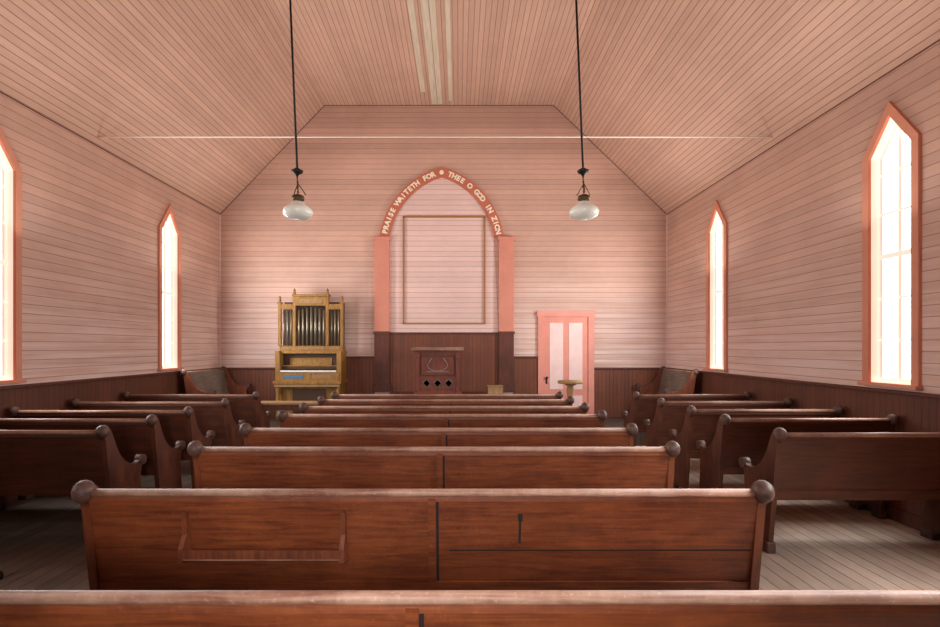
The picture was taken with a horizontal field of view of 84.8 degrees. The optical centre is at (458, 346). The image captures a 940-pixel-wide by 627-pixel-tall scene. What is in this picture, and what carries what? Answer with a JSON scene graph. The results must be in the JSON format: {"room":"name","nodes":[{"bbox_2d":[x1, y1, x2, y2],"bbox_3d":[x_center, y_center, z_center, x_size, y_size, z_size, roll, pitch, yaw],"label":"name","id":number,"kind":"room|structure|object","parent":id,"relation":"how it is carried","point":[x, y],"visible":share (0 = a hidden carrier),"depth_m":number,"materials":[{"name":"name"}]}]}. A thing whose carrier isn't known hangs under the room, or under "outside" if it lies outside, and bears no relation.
{"room":"church interior","nodes":[
{"label":"church interior","id":0,"kind":"room"},
{"bbox_2d":[0,93,219,385],"bbox_3d":[-5.427,-0.562,4.910,0.160,4.810,13.220,0,0,0],"label":"wall","id":1,"kind":"structure","parent":0,"point":[91,218],"depth_m":7.51,"materials":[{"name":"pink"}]},
{"bbox_2d":[0,127,26,384],"bbox_3d":[-5.362,-1.105,5.900,0.190,3.075,0.760,0,0,0],"label":"window","id":2,"kind":"structure","parent":1,"relation":"in","point":[17,172],"depth_m":6.17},
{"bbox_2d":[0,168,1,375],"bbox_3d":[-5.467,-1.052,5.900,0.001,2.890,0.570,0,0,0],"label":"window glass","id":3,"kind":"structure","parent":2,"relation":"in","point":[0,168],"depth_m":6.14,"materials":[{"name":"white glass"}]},
{"bbox_2d":[0,367,220,503],"bbox_3d":[-5.317,1.150,4.900,0.060,1.386,13.180,0,0,0],"label":"wainscot","id":4,"kind":"structure","parent":1,"relation":"attached to","point":[57,395],"depth_m":7.28,"materials":[{"name":"brown wood"}]},
{"bbox_2d":[157,204,183,370],"bbox_3d":[-5.362,-1.105,9.500,0.190,3.075,0.760,0,0,0],"label":"window","id":5,"kind":"structure","parent":1,"relation":"in","point":[169,211],"depth_m":9.58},
{"bbox_2d":[162,225,170,365],"bbox_3d":[-5.467,-1.052,9.500,0.001,2.890,0.570,0,0,0],"label":"window glass","id":6,"kind":"structure","parent":5,"relation":"in","point":[167,234],"depth_m":9.66,"materials":[{"name":"glass"}]},
{"bbox_2d":[0,0,323,212],"bbox_3d":[-4.177,-4.187,4.910,2.340,2.440,13.220,0,0,0],"label":"ceiling","id":7,"kind":"structure","parent":0,"point":[93,68],"depth_m":7.72,"materials":[{"name":"pink wood"}]},
{"bbox_2d":[97,136,772,137],"bbox_3d":[-0.347,-3.057,7.500,10.000,0.022,0.022,0,0,0],"label":"rod","id":8,"kind":"object","parent":7,"relation":"attached to","point":[98,136],"visible":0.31,"depth_m":7.49,"materials":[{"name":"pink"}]},
{"bbox_2d":[226,356,374,416],"bbox_3d":[-3.599,1.025,11.490,3.435,1.636,0.060,0,0,0],"label":"wall","id":9,"kind":"structure","parent":0,"point":[261,379],"depth_m":11.49,"materials":[{"name":"brown wood"}]},
{"bbox_2d":[266,0,593,104],"bbox_3d":[-0.447,-5.407,4.910,5.120,0.001,13.220,0,0,0],"label":"ceiling","id":10,"kind":"structure","parent":0,"point":[352,52],"depth_m":9.33,"materials":[{"name":"pink wood"}]},
{"bbox_2d":[282,0,312,220],"bbox_3d":[-1.601,-3.322,5.000,0.365,4.170,0.290,0,0,0],"label":"pendant lamp","id":11,"kind":"object","parent":10,"relation":"hanging from","point":[297,210],"visible":1,"depth_m":4.98,"materials":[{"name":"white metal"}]},
{"bbox_2d":[407,0,452,103],"bbox_3d":[-0.477,-5.403,6.725,0.670,0.006,9.450,0,0,0],"label":"strip","id":12,"kind":"object","parent":10,"relation":"attached to","point":[425,8],"depth_m":9.22,"materials":[{"name":"beige wood"}]},
{"bbox_2d":[569,0,598,220],"bbox_3d":[1.175,-3.322,5.000,0.365,4.170,0.290,0,0,0],"label":"pendant lamp","id":13,"kind":"object","parent":10,"relation":"hanging from","point":[584,210],"visible":1,"depth_m":4.98,"materials":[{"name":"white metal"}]},
{"bbox_2d":[389,392,486,393],"bbox_3d":[-0.347,1.278,10.750,2.300,0.570,1.500,0,0,0],"label":"floor","id":14,"kind":"structure","parent":0,"point":[390,392],"depth_m":11.00,"materials":[{"name":"brown wood"}]},
{"bbox_2d":[411,347,463,393],"bbox_3d":[-0.427,0.498,10.530,1.040,0.990,0.640,0,0,0],"label":"pulpit","id":15,"kind":"object","parent":14,"relation":"on","point":[437,368],"visible":0.98,"depth_m":10.28,"materials":[{"name":"brown wood"}]},
{"bbox_2d":[487,385,503,393],"bbox_3d":[0.733,0.887,10.450,0.320,0.212,0.260,0,0,0],"label":"crate","id":16,"kind":"object","parent":14,"relation":"on","point":[491,389],"visible":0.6,"depth_m":10.33,"materials":[{"name":"beige wood"}]},
{"bbox_2d":[220,106,666,393],"bbox_3d":[-0.347,-1.782,11.520,10.000,7.250,0.001,0,0,0],"label":"wall","id":17,"kind":"structure","parent":0,"point":[611,264],"depth_m":11.52,"materials":[{"name":"pink wood"}]},
{"bbox_2d":[373,167,514,391],"bbox_3d":[-0.332,-1.509,11.460,3.160,5.004,0.120,0,0,0],"label":"arch","id":18,"kind":"object","parent":17,"relation":"attached to","point":[487,358],"visible":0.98,"depth_m":11.47,"materials":[{"name":"wood"}]},
{"bbox_2d":[390,178,498,331],"bbox_3d":[-0.332,-2.036,11.514,2.440,3.499,0.001,0,0,0],"label":"arch panel","id":19,"kind":"object","parent":18,"relation":"in","point":[444,257],"depth_m":11.51,"materials":[{"name":"pink wood"}]},
{"bbox_2d":[0,446,939,589],"bbox_3d":[-0.347,1.893,4.910,10.400,0.100,13.620,0,0,0],"label":"floor","id":20,"kind":"structure","parent":0,"point":[821,544],"depth_m":4.71,"materials":[{"name":"brown wood"}]},
{"bbox_2d":[0,425,146,495],"bbox_3d":[-4.212,1.270,4.877,2.153,1.145,0.660,0,0,0],"label":"pew","id":21,"kind":"object","parent":20,"relation":"on","point":[32,462],"visible":0.75,"depth_m":4.66,"materials":[{"name":"brown wood"}]},
{"bbox_2d":[0,414,185,508],"bbox_3d":[-4.212,1.270,5.617,2.153,1.145,0.660,0,0,0],"label":"pew","id":22,"kind":"object","parent":20,"relation":"on","point":[132,437],"visible":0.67,"depth_m":5.39,"materials":[{"name":"brown wood"}]},
{"bbox_2d":[8,406,214,499],"bbox_3d":[-4.212,1.270,6.337,2.153,1.145,0.660,0,0,0],"label":"pew","id":23,"kind":"object","parent":20,"relation":"on","point":[176,425],"visible":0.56,"depth_m":6.08,"materials":[{"name":"brown wood"}]},
{"bbox_2d":[70,398,245,446],"bbox_3d":[-4.212,1.270,7.287,2.153,1.145,0.660,0,0,0],"label":"pew","id":24,"kind":"object","parent":20,"relation":"on","point":[216,416],"visible":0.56,"depth_m":7.03,"materials":[{"name":"brown wood"}]},
{"bbox_2d":[122,391,271,427],"bbox_3d":[-4.212,1.270,8.367,2.153,1.145,0.660,0,0,0],"label":"pew","id":25,"kind":"object","parent":20,"relation":"on","point":[247,407],"visible":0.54,"depth_m":8.11,"materials":[{"name":"brown wood"}]},
{"bbox_2d":[261,401,318,409],"bbox_3d":[-3.187,1.418,9.340,1.300,0.850,0.360,0,0,0],"label":"bench","id":26,"kind":"object","parent":20,"relation":"on","point":[266,405],"visible":0.29,"depth_m":9.19,"materials":[{"name":"brown wood"}]},
{"bbox_2d":[71,480,774,589],"bbox_3d":[-0.187,1.270,2.967,3.663,1.145,0.660,0,0,0],"label":"pew","id":27,"kind":"object","parent":20,"relation":"on","point":[135,539],"visible":0.95,"depth_m":2.73,"materials":[{"name":"brown wood"}]},
{"bbox_2d":[187,441,679,488],"bbox_3d":[-0.187,1.270,4.107,3.663,1.145,0.660,0,0,0],"label":"pew","id":28,"kind":"object","parent":20,"relation":"on","point":[214,467],"visible":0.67,"depth_m":3.86,"materials":[{"name":"brown wood"}]},
{"bbox_2d":[211,417,665,445],"bbox_3d":[-0.347,1.703,10.560,9.860,0.280,1.920,0,0,0],"label":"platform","id":29,"kind":"object","parent":20,"relation":"on","point":[610,422],"depth_m":10.25,"materials":[{"name":"brown wood"}]},
{"bbox_2d":[180,366,250,393],"bbox_3d":[-4.922,0.991,10.530,0.660,1.145,1.743,0,0,0],"label":"pew","id":30,"kind":"object","parent":29,"relation":"on","point":[209,381],"visible":0.61,"depth_m":10.67,"materials":[{"name":"brown wood"}]},
{"bbox_2d":[273,288,346,420],"bbox_3d":[-3.187,0.148,11.100,1.440,2.830,0.620,0,0,0],"label":"pipe organ","id":31,"kind":"object","parent":29,"relation":"on","point":[313,326],"visible":0.97,"depth_m":11.06,"materials":[{"name":"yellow wood"}]},
{"bbox_2d":[636,366,698,393],"bbox_3d":[4.228,0.991,10.550,0.660,1.145,1.663,0,0,0],"label":"pew","id":32,"kind":"object","parent":29,"relation":"on","point":[666,381],"visible":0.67,"depth_m":10.69,"materials":[{"name":"brown wood"}]},
{"bbox_2d":[239,423,637,446],"bbox_3d":[-0.187,1.270,5.007,3.663,1.145,0.660,0,0,0],"label":"pew","id":33,"kind":"object","parent":20,"relation":"on","point":[252,437],"visible":0.38,"depth_m":4.75,"materials":[{"name":"brown wood"}]},
{"bbox_2d":[277,410,606,427],"bbox_3d":[-0.187,1.270,5.987,3.663,1.145,0.660,0,0,0],"label":"pew","id":34,"kind":"object","parent":20,"relation":"on","point":[286,420],"visible":0.39,"depth_m":5.72,"materials":[{"name":"brown wood"}]},
{"bbox_2d":[299,402,588,413],"bbox_3d":[-0.187,1.270,6.767,3.663,1.145,0.660,0,0,0],"label":"pew","id":35,"kind":"object","parent":20,"relation":"on","point":[304,408],"visible":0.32,"depth_m":6.49,"materials":[{"name":"brown wood"}]},
{"bbox_2d":[317,396,573,405],"bbox_3d":[-0.187,1.270,7.607,3.663,1.145,0.660,0,0,0],"label":"pew","id":36,"kind":"object","parent":20,"relation":"on","point":[321,400],"visible":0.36,"depth_m":7.33,"materials":[{"name":"brown wood"}]},
{"bbox_2d":[331,391,562,398],"bbox_3d":[-0.187,1.270,8.387,3.663,1.145,0.660,0,0,0],"label":"pew","id":37,"kind":"object","parent":20,"relation":"on","point":[334,394],"visible":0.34,"depth_m":8.11,"materials":[{"name":"brown wood"}]},
{"bbox_2d":[0,590,939,626],"bbox_3d":[-0.187,1.270,1.837,3.663,1.145,0.660,0,0,0],"label":"pew","id":38,"kind":"object","parent":20,"relation":"on","point":[18,608],"visible":1,"depth_m":1.56,"materials":[{"name":"brown wood"}]},
{"bbox_2d":[558,380,582,405],"bbox_3d":[1.993,1.223,9.220,0.450,1.240,0.450,0,0,0],"label":"stand","id":39,"kind":"object","parent":20,"relation":"on","point":[570,383],"visible":0.34,"depth_m":9.16,"materials":[{"name":"beige wood"}]},
{"bbox_2d":[622,391,751,446],"bbox_3d":[3.663,1.270,8.367,1.863,1.145,0.660,0,0,0],"label":"pew","id":40,"kind":"object","parent":20,"relation":"on","point":[643,406],"visible":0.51,"depth_m":8.11,"materials":[{"name":"brown wood"}]},
{"bbox_2d":[643,398,793,446],"bbox_3d":[3.663,1.270,7.357,1.863,1.145,0.660,0,0,0],"label":"pew","id":41,"kind":"object","parent":20,"relation":"on","point":[668,414],"visible":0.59,"depth_m":7.10,"materials":[{"name":"brown wood"}]},
{"bbox_2d":[668,405,843,488],"bbox_3d":[3.663,1.270,6.437,1.863,1.145,0.660,0,0,0],"label":"pew","id":42,"kind":"object","parent":20,"relation":"on","point":[699,424],"visible":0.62,"depth_m":6.19,"materials":[{"name":"brown wood"}]},
{"bbox_2d":[696,414,899,518],"bbox_3d":[3.663,1.270,5.657,1.863,1.145,0.660,0,0,0],"label":"pew","id":43,"kind":"object","parent":20,"relation":"on","point":[734,438],"visible":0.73,"depth_m":5.42,"materials":[{"name":"brown wood"}]},
{"bbox_2d":[739,427,939,552],"bbox_3d":[3.663,1.270,4.737,1.863,1.145,0.660,0,0,0],"label":"pew","id":44,"kind":"object","parent":20,"relation":"on","point":[798,466],"visible":0.85,"depth_m":4.53,"materials":[{"name":"brown wood"}]},
{"bbox_2d":[513,356,660,416],"bbox_3d":[2.921,1.025,11.490,3.405,1.636,0.060,0,0,0],"label":"wainscoting","id":45,"kind":"structure","parent":0,"point":[614,387],"depth_m":11.49,"materials":[{"name":"brown wood"}]},
{"bbox_2d":[537,311,594,413],"bbox_3d":[2.388,0.378,11.463,1.290,2.370,0.113,0,0,0],"label":"door","id":46,"kind":"structure","parent":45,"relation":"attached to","point":[565,338],"depth_m":11.49,"materials":[{"name":"pink wood"}]},
{"bbox_2d":[554,0,939,213],"bbox_3d":[3.383,-4.187,4.910,2.540,2.440,13.220,0,0,0],"label":"ceiling slope","id":47,"kind":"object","parent":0,"point":[772,68],"visible":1,"depth_m":7.43,"materials":[{"name":"pink wood"}]},
{"bbox_2d":[667,41,939,393],"bbox_3d":[4.733,-0.562,4.910,0.160,4.810,13.220,0,0,0],"label":"wall","id":48,"kind":"structure","parent":0,"point":[793,212],"depth_m":6.80,"materials":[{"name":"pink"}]},
{"bbox_2d":[0,39,939,365],"bbox_3d":[-0.347,-2.489,4.923,10.000,5.832,13.195,0,0,0],"label":"trim","id":49,"kind":"structure","parent":48,"relation":"attached to","point":[939,39],"depth_m":11.51,"materials":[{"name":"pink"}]},
{"bbox_2d":[703,200,727,371],"bbox_3d":[4.668,-1.105,9.270,0.190,3.075,0.760,0,0,0],"label":"window","id":50,"kind":"structure","parent":48,"relation":"in","point":[724,224],"depth_m":9.28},
{"bbox_2d":[717,222,720,365],"bbox_3d":[4.773,-1.052,9.270,0.001,2.890,0.570,0,0,0],"label":"window glass","id":51,"kind":"structure","parent":50,"relation":"in","point":[719,228],"depth_m":9.44,"materials":[{"name":"glass"}]},
{"bbox_2d":[666,367,939,530],"bbox_3d":[4.623,1.150,4.900,0.060,1.386,13.180,0,0,0],"label":"wainscot","id":52,"kind":"structure","parent":48,"relation":"attached to","point":[918,412],"depth_m":6.00,"materials":[{"name":"brown wood"}]},
{"bbox_2d":[857,101,922,389],"bbox_3d":[4.668,-1.105,5.540,0.190,3.075,0.760,0,0,0],"label":"window","id":53,"kind":"structure","parent":48,"relation":"in","point":[904,126],"depth_m":5.53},
{"bbox_2d":[883,128,910,379],"bbox_3d":[4.773,-1.052,5.540,0.001,2.890,0.570,0,0,0],"label":"window glass","id":54,"kind":"structure","parent":53,"relation":"in","point":[890,160],"depth_m":5.63,"materials":[{"name":"white glass"}]}
]}

